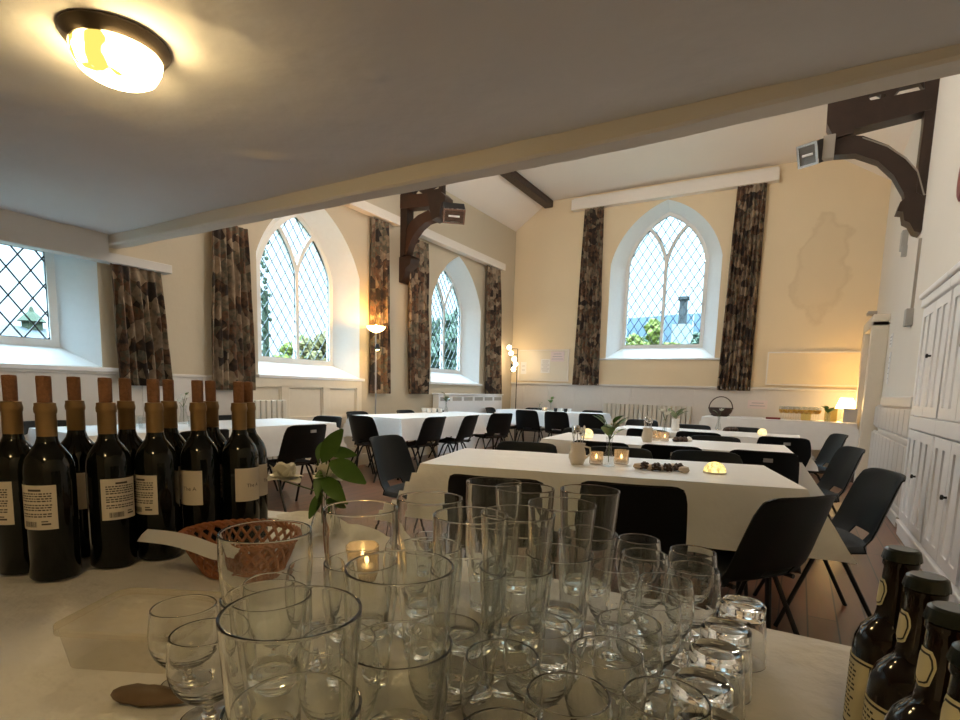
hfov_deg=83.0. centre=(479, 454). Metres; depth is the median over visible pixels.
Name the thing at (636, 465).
shell
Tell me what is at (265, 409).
radiator
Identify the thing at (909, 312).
cable trunking
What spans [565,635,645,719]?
stemmed wine glass
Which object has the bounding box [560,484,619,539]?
pint glass
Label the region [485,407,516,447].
chair
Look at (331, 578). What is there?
pint glass
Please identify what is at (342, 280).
window
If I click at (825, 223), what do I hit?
wall
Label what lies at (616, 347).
window
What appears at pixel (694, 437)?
chair
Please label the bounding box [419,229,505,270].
pelmet
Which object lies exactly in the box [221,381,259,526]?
wine bottle
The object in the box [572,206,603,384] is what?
floral curtain
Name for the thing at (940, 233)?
wall
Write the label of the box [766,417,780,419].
box
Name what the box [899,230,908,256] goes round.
sensor
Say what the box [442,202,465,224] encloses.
floodlight
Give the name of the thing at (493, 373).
floral curtain
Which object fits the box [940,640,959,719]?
beer bottle
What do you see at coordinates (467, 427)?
chair
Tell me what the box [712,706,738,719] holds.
tumbler
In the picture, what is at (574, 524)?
pint glass
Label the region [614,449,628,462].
candle holder
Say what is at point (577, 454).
jug
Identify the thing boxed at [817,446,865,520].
chair
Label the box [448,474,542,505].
chair
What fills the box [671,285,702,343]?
house
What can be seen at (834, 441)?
chair
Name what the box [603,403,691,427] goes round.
radiator
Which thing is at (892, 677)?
beer bottle
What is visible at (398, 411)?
chair
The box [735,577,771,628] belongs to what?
folding table
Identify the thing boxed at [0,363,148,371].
trim
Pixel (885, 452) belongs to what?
trim
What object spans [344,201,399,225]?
pelmet
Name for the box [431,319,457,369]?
tree
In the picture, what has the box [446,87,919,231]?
ceiling
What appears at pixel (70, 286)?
window
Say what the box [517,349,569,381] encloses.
notice board
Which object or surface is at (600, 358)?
trim
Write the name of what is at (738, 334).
floral curtain
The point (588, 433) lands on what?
dome light
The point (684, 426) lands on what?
chair
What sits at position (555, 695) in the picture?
stemmed wine glass
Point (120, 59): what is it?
diffuser
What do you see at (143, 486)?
print
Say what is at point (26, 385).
wainscoting
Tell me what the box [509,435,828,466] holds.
baseboard
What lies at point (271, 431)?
tablecloth
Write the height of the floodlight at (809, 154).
0.295 m
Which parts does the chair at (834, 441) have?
seat, leg, backrest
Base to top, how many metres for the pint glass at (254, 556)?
0.148 m
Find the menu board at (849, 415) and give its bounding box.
[842,408,857,422]
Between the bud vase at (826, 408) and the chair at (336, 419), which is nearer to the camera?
the chair at (336, 419)
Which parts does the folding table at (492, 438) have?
leg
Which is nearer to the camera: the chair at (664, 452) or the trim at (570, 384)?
the chair at (664, 452)
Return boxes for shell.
[633,463,640,468]
[678,466,689,472]
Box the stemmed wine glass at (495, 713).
[463,707,539,719]
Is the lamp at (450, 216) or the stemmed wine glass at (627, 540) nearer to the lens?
the stemmed wine glass at (627, 540)
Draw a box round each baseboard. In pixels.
[267,435,509,476]
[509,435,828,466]
[886,502,898,526]
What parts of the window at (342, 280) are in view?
frame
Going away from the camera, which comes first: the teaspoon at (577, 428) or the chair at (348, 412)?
the teaspoon at (577, 428)
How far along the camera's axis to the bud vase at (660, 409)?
4.62 m
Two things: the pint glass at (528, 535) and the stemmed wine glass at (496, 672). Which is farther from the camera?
the pint glass at (528, 535)
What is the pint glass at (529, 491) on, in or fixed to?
on the pint glass
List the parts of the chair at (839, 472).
seat, backrest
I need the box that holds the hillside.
[626,313,700,341]
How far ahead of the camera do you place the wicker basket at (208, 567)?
1.03 m
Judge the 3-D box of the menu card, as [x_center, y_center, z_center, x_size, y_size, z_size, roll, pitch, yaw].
[4.683,-0.845,9.158,0.298,0.140,0.007,6,8,30]
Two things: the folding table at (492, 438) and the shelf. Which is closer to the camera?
the folding table at (492, 438)
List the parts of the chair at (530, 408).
backrest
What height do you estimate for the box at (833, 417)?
0.194 m
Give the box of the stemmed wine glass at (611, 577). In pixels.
[588,558,639,618]
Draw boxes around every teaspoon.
[575,426,579,443]
[579,428,583,443]
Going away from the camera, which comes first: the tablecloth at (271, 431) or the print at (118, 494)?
the print at (118, 494)
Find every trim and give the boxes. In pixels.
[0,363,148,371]
[256,374,364,380]
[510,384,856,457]
[511,382,856,391]
[599,358,719,359]
[867,430,906,507]
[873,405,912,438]
[878,396,912,444]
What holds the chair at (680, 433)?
on the floor
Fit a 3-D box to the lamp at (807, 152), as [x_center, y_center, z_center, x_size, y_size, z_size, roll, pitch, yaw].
[3.435,-3.138,5.685,0.079,0.168,0.160,-4,9,-37]
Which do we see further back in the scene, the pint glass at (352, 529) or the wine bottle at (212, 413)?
the wine bottle at (212, 413)
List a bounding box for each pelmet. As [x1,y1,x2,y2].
[0,209,171,274]
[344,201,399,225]
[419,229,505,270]
[571,166,779,211]
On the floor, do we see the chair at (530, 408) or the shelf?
the chair at (530, 408)
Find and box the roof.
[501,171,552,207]
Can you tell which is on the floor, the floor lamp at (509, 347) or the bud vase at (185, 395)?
the floor lamp at (509, 347)
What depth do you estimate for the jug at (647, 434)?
4.18 m
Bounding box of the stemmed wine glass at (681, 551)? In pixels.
[668,544,717,641]
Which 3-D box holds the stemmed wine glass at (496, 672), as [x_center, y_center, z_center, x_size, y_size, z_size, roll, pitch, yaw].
[0.017,0.229,0.459,0.069,0.125,0.069,2,7,-1]
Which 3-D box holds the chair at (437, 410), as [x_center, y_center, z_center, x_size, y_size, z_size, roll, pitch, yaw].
[-0.537,-0.333,8.730,0.535,0.779,0.453,6,8,30]
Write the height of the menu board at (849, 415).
0.204 m
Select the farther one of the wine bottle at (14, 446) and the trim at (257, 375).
the trim at (257, 375)
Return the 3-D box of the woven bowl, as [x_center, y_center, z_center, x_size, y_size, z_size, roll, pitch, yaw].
[3.954,-0.701,8.924,0.393,0.140,0.316,3,7,13]
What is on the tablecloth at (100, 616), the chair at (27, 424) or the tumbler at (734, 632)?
the tumbler at (734, 632)
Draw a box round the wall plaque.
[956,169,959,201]
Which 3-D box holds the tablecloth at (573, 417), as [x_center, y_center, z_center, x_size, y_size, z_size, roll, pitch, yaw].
[1.321,-0.639,10.029,2.180,0.322,0.933,6,8,31]
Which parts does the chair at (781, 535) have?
leg, seat, seat frame, backrest, leg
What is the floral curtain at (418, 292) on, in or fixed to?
hanging from the wall at (187, 291)
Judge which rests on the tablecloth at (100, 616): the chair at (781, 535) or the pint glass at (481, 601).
the pint glass at (481, 601)
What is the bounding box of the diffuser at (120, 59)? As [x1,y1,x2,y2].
[67,29,162,91]
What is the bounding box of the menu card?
[747,400,767,408]
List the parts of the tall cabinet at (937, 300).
door, door, rail, door, cornice, door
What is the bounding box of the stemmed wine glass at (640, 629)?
[593,609,663,675]
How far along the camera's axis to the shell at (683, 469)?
2.61 m
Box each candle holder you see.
[589,452,603,462]
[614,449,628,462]
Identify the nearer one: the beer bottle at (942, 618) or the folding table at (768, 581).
the beer bottle at (942, 618)
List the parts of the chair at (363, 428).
leg, seat, backrest, leg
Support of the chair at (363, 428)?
on the floor
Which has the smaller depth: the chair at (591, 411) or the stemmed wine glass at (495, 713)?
the stemmed wine glass at (495, 713)
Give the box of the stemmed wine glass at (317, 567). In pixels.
[311,557,324,585]
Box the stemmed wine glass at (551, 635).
[505,611,574,673]
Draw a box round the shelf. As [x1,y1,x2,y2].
[432,393,503,394]
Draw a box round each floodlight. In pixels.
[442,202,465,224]
[796,138,823,168]
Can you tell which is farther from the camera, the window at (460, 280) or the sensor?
the window at (460, 280)
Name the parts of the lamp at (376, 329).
lamp shade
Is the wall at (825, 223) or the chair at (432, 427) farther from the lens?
the wall at (825, 223)
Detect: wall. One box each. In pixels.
[15,187,515,452]
[509,160,891,434]
[877,74,959,428]
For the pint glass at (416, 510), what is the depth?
0.64 m
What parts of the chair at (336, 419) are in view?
leg, leg, backrest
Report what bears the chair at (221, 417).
on the floor
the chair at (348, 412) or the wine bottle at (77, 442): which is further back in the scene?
the chair at (348, 412)
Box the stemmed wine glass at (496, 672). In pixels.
[459,638,540,718]
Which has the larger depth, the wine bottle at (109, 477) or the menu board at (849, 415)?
the menu board at (849, 415)
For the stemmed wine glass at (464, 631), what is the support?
on the tablecloth at (100, 616)
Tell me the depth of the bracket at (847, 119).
5.44 m
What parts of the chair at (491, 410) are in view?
backrest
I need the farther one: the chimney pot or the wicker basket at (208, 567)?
the chimney pot
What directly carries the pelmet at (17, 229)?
attached to the wall at (187, 291)
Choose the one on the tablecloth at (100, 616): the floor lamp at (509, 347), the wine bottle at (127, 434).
the wine bottle at (127, 434)
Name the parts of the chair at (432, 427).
leg, leg, seat, backrest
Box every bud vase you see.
[176,392,190,418]
[442,392,449,411]
[593,415,628,462]
[659,408,670,435]
[669,408,687,429]
[822,406,835,419]
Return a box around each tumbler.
[672,667,733,714]
[686,638,744,719]
[699,617,751,704]
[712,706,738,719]
[717,595,766,672]
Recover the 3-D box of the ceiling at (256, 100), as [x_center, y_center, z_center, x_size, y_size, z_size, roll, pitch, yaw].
[-1.644,-1.528,1.327,6.220,0.226,4.290,6,8,30]
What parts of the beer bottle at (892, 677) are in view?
label panel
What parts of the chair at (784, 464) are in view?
label plate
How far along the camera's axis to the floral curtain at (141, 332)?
4.92 m
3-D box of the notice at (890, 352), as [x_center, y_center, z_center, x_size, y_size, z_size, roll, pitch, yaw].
[4.934,-1.043,6.549,0.007,0.377,0.111,6,8,30]
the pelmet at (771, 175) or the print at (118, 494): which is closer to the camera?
the print at (118, 494)
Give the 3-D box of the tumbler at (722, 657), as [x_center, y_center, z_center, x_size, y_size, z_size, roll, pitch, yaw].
[0.248,0.244,0.576,0.066,0.080,0.066,6,8,30]
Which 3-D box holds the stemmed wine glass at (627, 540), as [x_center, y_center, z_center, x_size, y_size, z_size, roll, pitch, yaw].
[0.240,0.190,0.833,0.069,0.125,0.069,-4,9,-36]
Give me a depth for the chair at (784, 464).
3.49 m
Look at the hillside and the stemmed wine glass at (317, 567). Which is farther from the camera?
the hillside
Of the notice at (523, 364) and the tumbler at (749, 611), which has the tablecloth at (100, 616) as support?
the tumbler at (749, 611)
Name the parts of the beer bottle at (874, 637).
label panel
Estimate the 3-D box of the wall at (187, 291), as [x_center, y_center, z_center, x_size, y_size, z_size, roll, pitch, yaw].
[-2.368,-1.876,6.228,0.020,4.330,12.030,6,8,30]
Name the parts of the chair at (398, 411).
backrest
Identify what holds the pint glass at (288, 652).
on the pint glass at (358, 704)
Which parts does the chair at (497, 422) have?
seat, backrest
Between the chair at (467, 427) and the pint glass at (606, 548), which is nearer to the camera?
the pint glass at (606, 548)
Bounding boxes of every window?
[0,243,101,366]
[256,209,359,377]
[430,257,480,383]
[606,200,722,357]
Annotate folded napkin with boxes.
[137,529,216,559]
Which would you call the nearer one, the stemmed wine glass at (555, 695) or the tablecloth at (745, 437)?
the stemmed wine glass at (555, 695)
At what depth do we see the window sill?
9.54 m
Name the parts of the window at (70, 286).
frame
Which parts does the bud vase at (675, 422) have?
glass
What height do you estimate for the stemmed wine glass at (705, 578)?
0.125 m
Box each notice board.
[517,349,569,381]
[765,351,860,386]
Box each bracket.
[399,185,452,284]
[822,78,939,237]
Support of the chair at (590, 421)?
on the floor
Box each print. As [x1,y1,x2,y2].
[0,489,7,520]
[23,489,51,526]
[105,481,132,517]
[135,478,152,511]
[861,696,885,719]
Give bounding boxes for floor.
[268,446,921,646]
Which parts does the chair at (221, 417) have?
backrest, leg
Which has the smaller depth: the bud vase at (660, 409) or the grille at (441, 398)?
the bud vase at (660, 409)
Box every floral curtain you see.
[110,263,172,385]
[211,226,255,389]
[369,217,390,393]
[408,239,429,393]
[485,265,501,393]
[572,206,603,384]
[717,182,767,390]
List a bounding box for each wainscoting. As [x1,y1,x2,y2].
[0,368,232,440]
[253,378,361,459]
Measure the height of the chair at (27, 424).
0.779 m
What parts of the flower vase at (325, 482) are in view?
glass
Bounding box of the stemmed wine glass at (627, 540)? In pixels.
[615,533,660,558]
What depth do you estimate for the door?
6.99 m
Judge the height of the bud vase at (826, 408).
0.233 m
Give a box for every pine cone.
[640,461,648,468]
[651,462,660,470]
[663,463,672,471]
[672,436,679,441]
[672,463,682,471]
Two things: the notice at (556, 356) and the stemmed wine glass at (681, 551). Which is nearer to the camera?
the stemmed wine glass at (681, 551)
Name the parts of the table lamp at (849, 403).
lamp shade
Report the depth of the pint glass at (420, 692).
0.39 m
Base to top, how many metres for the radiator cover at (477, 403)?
1.025 m
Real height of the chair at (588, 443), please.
0.779 m
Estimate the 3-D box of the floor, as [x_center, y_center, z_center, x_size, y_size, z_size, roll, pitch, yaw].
[0.239,0.599,4.921,6.400,0.120,12.180,6,8,30]
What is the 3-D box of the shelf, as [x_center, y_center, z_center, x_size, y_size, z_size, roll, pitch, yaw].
[-0.163,-1.101,9.937,0.150,0.025,2.265,6,8,30]
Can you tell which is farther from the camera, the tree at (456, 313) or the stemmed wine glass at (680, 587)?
the tree at (456, 313)
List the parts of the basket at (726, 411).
hoop handle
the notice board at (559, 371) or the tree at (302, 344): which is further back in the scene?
the tree at (302, 344)
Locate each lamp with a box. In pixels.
[55,9,171,91]
[365,325,384,467]
[444,210,463,222]
[507,345,517,440]
[799,144,815,165]
[836,398,854,421]
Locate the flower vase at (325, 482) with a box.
[267,429,365,538]
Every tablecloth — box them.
[0,511,850,719]
[24,418,346,456]
[341,411,508,440]
[391,448,856,563]
[495,409,612,426]
[540,432,823,496]
[612,425,817,470]
[699,415,858,449]
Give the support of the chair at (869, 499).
on the floor
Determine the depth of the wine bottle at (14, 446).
0.93 m
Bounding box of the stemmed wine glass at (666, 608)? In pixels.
[618,589,682,669]
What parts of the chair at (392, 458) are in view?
seat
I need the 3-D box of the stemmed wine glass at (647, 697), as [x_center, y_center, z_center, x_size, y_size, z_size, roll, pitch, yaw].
[0.134,0.239,0.403,0.069,0.125,0.069,2,7,6]
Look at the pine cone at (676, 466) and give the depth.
2.66 m
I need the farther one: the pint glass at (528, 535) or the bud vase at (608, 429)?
the bud vase at (608, 429)
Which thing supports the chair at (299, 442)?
on the floor
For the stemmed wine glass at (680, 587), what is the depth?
0.64 m
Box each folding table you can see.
[356,438,493,479]
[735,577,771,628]
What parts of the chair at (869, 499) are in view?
leg, leg, leg, seat, leg, backrest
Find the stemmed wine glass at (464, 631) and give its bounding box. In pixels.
[446,613,481,719]
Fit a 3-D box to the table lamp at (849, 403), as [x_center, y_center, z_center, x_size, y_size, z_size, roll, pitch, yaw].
[5.503,-0.673,8.166,0.273,0.355,0.273,6,8,30]
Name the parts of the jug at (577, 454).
jug handle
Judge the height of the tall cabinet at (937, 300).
1.970 m
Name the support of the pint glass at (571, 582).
on the tablecloth at (100, 616)
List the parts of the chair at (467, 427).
seat, backrest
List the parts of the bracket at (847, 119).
tracery panel, wall post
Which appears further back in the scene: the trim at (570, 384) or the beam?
the trim at (570, 384)
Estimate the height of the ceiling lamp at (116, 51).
0.135 m
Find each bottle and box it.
[0,374,31,574]
[21,375,81,581]
[61,376,93,556]
[85,377,137,568]
[116,378,142,550]
[134,379,181,559]
[161,379,185,529]
[179,380,220,540]
[203,380,226,520]
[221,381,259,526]
[244,381,267,519]
[843,545,922,719]
[861,571,951,719]
[884,601,959,719]
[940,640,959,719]
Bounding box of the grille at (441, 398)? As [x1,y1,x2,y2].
[440,397,500,400]
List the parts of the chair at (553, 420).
seat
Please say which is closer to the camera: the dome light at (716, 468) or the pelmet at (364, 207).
the dome light at (716, 468)
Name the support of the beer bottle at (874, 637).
on the tablecloth at (100, 616)
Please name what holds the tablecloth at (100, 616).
on the bar table
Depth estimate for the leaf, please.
0.58 m
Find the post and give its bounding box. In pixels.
[260,241,271,355]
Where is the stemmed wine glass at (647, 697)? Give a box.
[616,675,712,719]
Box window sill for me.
[429,382,482,385]
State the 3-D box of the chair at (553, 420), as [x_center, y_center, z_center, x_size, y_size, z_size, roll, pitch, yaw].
[1.367,-0.357,9.378,0.453,0.779,0.535,5,8,27]
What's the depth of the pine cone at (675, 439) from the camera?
4.31 m
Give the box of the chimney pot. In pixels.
[678,296,689,323]
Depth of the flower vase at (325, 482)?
1.20 m
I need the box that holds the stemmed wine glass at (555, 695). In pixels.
[522,671,612,719]
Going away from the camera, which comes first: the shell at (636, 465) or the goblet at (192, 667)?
the goblet at (192, 667)
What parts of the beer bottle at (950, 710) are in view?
label panel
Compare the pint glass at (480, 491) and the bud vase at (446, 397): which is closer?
the pint glass at (480, 491)
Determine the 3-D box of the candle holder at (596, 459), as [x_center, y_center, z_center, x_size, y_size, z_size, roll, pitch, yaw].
[0.609,0.017,2.838,0.070,0.065,0.070,6,8,30]
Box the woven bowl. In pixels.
[708,407,733,416]
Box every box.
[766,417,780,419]
[801,412,810,419]
[824,408,837,421]
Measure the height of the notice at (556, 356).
0.199 m
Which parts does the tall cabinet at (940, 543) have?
door, rail, door, door, cornice, door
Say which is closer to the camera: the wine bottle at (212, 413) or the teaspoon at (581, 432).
the wine bottle at (212, 413)
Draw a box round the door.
[853,311,890,482]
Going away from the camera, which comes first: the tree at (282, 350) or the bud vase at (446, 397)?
the bud vase at (446, 397)
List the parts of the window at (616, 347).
frame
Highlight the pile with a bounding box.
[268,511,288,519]
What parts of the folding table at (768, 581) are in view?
leg, leg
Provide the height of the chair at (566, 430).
0.779 m
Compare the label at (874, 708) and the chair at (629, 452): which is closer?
the label at (874, 708)
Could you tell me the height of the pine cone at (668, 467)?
0.042 m
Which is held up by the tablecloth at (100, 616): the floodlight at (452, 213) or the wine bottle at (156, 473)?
the wine bottle at (156, 473)
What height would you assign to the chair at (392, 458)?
0.779 m
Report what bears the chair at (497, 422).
on the floor
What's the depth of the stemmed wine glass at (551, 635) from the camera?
0.51 m
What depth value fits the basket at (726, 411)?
8.84 m
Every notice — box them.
[521,362,526,373]
[540,359,549,372]
[551,351,564,361]
[886,352,891,383]
[889,333,893,347]
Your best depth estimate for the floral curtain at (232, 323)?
5.69 m
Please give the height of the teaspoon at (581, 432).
0.170 m
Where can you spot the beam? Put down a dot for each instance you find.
(653, 127)
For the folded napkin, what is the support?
on the wicker basket at (208, 567)
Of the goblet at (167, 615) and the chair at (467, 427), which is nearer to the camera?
the goblet at (167, 615)
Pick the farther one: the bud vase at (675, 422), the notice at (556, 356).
the notice at (556, 356)
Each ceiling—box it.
[0,0,959,234]
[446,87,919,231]
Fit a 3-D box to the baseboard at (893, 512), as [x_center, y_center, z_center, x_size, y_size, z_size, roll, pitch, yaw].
[4.241,0.475,5.679,0.075,0.170,2.050,6,8,30]
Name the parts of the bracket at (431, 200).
wall post, tracery panel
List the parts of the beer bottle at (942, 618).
label panel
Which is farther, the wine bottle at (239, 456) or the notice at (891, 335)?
the notice at (891, 335)
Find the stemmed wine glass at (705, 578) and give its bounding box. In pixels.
[666,560,720,667]
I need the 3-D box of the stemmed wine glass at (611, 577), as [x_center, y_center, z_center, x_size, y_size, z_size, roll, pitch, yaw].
[0.170,0.204,0.703,0.069,0.125,0.069,-1,8,-23]
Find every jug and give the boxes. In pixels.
[569,442,590,464]
[641,427,656,441]
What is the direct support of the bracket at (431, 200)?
attached to the wall at (187, 291)
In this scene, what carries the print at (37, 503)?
attached to the wine bottle at (49, 476)
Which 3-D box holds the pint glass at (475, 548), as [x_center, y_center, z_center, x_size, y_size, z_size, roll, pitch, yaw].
[-0.012,0.138,0.597,0.082,0.148,0.082,3,7,9]
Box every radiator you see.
[253,400,286,471]
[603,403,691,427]
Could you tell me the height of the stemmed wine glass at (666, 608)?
0.125 m
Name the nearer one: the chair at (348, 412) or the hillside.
the chair at (348, 412)
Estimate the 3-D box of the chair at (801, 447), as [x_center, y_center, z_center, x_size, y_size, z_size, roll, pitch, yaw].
[2.784,0.211,5.025,0.453,0.779,0.535,6,8,30]
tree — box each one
[273,334,312,357]
[292,330,325,360]
[431,310,457,346]
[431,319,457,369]
[626,317,663,344]
[691,331,699,343]
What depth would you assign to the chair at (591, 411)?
10.28 m
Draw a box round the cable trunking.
[903,238,921,326]
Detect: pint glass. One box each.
[216,585,361,719]
[217,520,312,605]
[219,596,224,611]
[219,687,361,719]
[323,500,397,571]
[323,560,344,589]
[344,550,453,668]
[357,634,452,719]
[396,491,462,552]
[432,506,508,581]
[450,576,503,639]
[466,477,521,506]
[481,504,554,577]
[495,482,554,504]
[498,564,552,638]
[528,497,596,562]
[548,552,593,639]
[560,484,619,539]
[584,532,617,635]
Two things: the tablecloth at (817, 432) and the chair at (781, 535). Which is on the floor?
the chair at (781, 535)
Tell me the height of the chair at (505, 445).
0.779 m
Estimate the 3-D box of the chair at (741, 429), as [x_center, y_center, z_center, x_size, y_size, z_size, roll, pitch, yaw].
[2.832,0.100,5.951,0.453,0.779,0.535,6,8,30]
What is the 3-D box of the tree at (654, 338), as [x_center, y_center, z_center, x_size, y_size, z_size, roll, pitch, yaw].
[7.241,-3.025,23.870,2.512,5.913,2.578,6,8,30]
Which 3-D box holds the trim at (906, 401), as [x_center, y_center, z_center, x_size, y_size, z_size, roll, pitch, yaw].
[4.268,-0.381,5.574,0.070,0.425,2.050,6,8,30]
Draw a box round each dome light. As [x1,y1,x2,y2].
[582,428,592,437]
[703,462,726,474]
[757,428,766,434]
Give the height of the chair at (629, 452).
0.779 m
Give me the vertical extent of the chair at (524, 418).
0.779 m
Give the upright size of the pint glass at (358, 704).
0.148 m
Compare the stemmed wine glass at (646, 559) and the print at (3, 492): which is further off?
the print at (3, 492)
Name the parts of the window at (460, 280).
frame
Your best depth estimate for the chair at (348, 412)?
7.07 m
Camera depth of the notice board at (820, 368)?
8.71 m
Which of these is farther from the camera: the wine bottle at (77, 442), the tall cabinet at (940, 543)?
the tall cabinet at (940, 543)
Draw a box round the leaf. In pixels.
[110,683,184,706]
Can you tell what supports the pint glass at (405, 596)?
on the pint glass at (420, 692)
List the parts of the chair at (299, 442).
leg, seat, leg, backrest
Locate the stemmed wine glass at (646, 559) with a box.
[620,547,668,574]
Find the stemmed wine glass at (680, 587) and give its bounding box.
[636,572,694,677]
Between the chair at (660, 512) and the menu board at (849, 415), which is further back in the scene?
the menu board at (849, 415)
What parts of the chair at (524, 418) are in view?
backrest, seat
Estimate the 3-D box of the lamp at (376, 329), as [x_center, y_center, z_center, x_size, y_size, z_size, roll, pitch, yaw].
[-1.438,-0.795,7.477,0.280,1.937,0.280,6,8,30]
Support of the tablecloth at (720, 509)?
on the folding table at (768, 581)
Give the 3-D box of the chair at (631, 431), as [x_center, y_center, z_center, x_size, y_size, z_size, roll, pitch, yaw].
[1.751,0.113,5.588,0.453,0.779,0.535,6,8,30]
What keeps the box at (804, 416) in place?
on the tablecloth at (817, 432)
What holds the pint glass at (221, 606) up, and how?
on the tablecloth at (100, 616)
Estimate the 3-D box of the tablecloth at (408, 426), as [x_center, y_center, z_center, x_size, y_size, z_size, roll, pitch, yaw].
[-0.665,-0.401,7.599,1.092,0.322,2.568,6,8,32]
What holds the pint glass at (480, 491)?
on the pint glass
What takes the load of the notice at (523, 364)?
attached to the notice board at (559, 371)
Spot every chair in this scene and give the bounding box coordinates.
[23,420,66,434]
[180,429,228,440]
[219,415,278,490]
[267,424,326,511]
[281,416,342,494]
[346,411,373,473]
[348,415,378,482]
[369,435,415,499]
[397,410,436,462]
[406,416,445,472]
[428,410,463,457]
[432,415,478,456]
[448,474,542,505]
[472,413,512,449]
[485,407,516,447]
[496,441,556,452]
[515,407,542,441]
[516,410,544,441]
[544,411,569,436]
[562,427,604,433]
[575,440,628,450]
[579,413,604,428]
[581,481,687,554]
[582,410,602,412]
[586,446,652,458]
[625,419,657,426]
[626,428,669,437]
[641,444,701,459]
[670,450,747,595]
[676,431,720,436]
[679,424,710,429]
[691,435,740,442]
[710,493,838,634]
[723,426,759,432]
[730,449,799,483]
[752,468,905,626]
[757,436,810,473]
[810,433,848,514]
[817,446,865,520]
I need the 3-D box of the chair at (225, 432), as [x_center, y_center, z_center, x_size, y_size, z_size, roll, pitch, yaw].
[-2.170,0.190,4.037,0.535,0.779,0.453,6,8,30]
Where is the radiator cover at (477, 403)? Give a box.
[432,393,503,454]
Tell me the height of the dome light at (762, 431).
0.066 m
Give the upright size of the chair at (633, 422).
0.779 m
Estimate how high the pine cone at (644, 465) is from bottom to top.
0.042 m
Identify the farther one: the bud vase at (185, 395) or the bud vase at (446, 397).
the bud vase at (446, 397)
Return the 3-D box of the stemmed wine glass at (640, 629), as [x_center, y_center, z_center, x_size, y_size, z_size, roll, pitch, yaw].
[0.142,0.224,0.532,0.069,0.125,0.069,-1,7,-19]
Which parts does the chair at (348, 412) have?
backrest, leg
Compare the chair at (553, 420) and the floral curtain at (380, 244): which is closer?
the floral curtain at (380, 244)
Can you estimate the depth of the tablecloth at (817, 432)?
8.07 m
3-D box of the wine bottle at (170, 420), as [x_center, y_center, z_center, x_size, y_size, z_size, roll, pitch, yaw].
[-0.661,0.013,1.161,0.075,0.346,0.074,4,7,22]
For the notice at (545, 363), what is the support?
attached to the notice board at (559, 371)
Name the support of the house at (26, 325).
on the ground
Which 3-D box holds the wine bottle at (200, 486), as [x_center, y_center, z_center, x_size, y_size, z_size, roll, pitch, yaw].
[-0.579,0.020,1.121,0.074,0.346,0.075,3,7,14]
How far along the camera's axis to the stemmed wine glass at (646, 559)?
0.74 m
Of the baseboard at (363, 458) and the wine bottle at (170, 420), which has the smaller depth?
the wine bottle at (170, 420)
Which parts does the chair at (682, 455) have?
backrest, leg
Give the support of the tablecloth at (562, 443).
on the folding table
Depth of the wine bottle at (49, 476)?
0.91 m
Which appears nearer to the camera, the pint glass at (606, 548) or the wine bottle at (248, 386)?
the pint glass at (606, 548)
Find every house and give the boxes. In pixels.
[0,306,47,338]
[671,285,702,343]
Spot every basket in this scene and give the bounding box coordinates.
[178,518,278,579]
[708,396,733,416]
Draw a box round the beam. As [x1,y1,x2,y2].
[108,44,959,248]
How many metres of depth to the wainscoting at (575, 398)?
9.77 m
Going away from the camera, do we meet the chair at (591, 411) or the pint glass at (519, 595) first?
the pint glass at (519, 595)
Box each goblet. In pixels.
[147,594,218,686]
[165,618,224,719]
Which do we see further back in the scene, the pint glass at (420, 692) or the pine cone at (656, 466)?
the pine cone at (656, 466)
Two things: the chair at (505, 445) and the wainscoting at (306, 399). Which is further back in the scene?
the wainscoting at (306, 399)
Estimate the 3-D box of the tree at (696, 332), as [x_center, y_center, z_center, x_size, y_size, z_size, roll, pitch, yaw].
[14.460,-5.097,36.501,4.049,7.402,3.885,1,7,-9]
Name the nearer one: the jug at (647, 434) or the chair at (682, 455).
the chair at (682, 455)
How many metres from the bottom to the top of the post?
5.030 m
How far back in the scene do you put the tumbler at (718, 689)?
0.51 m

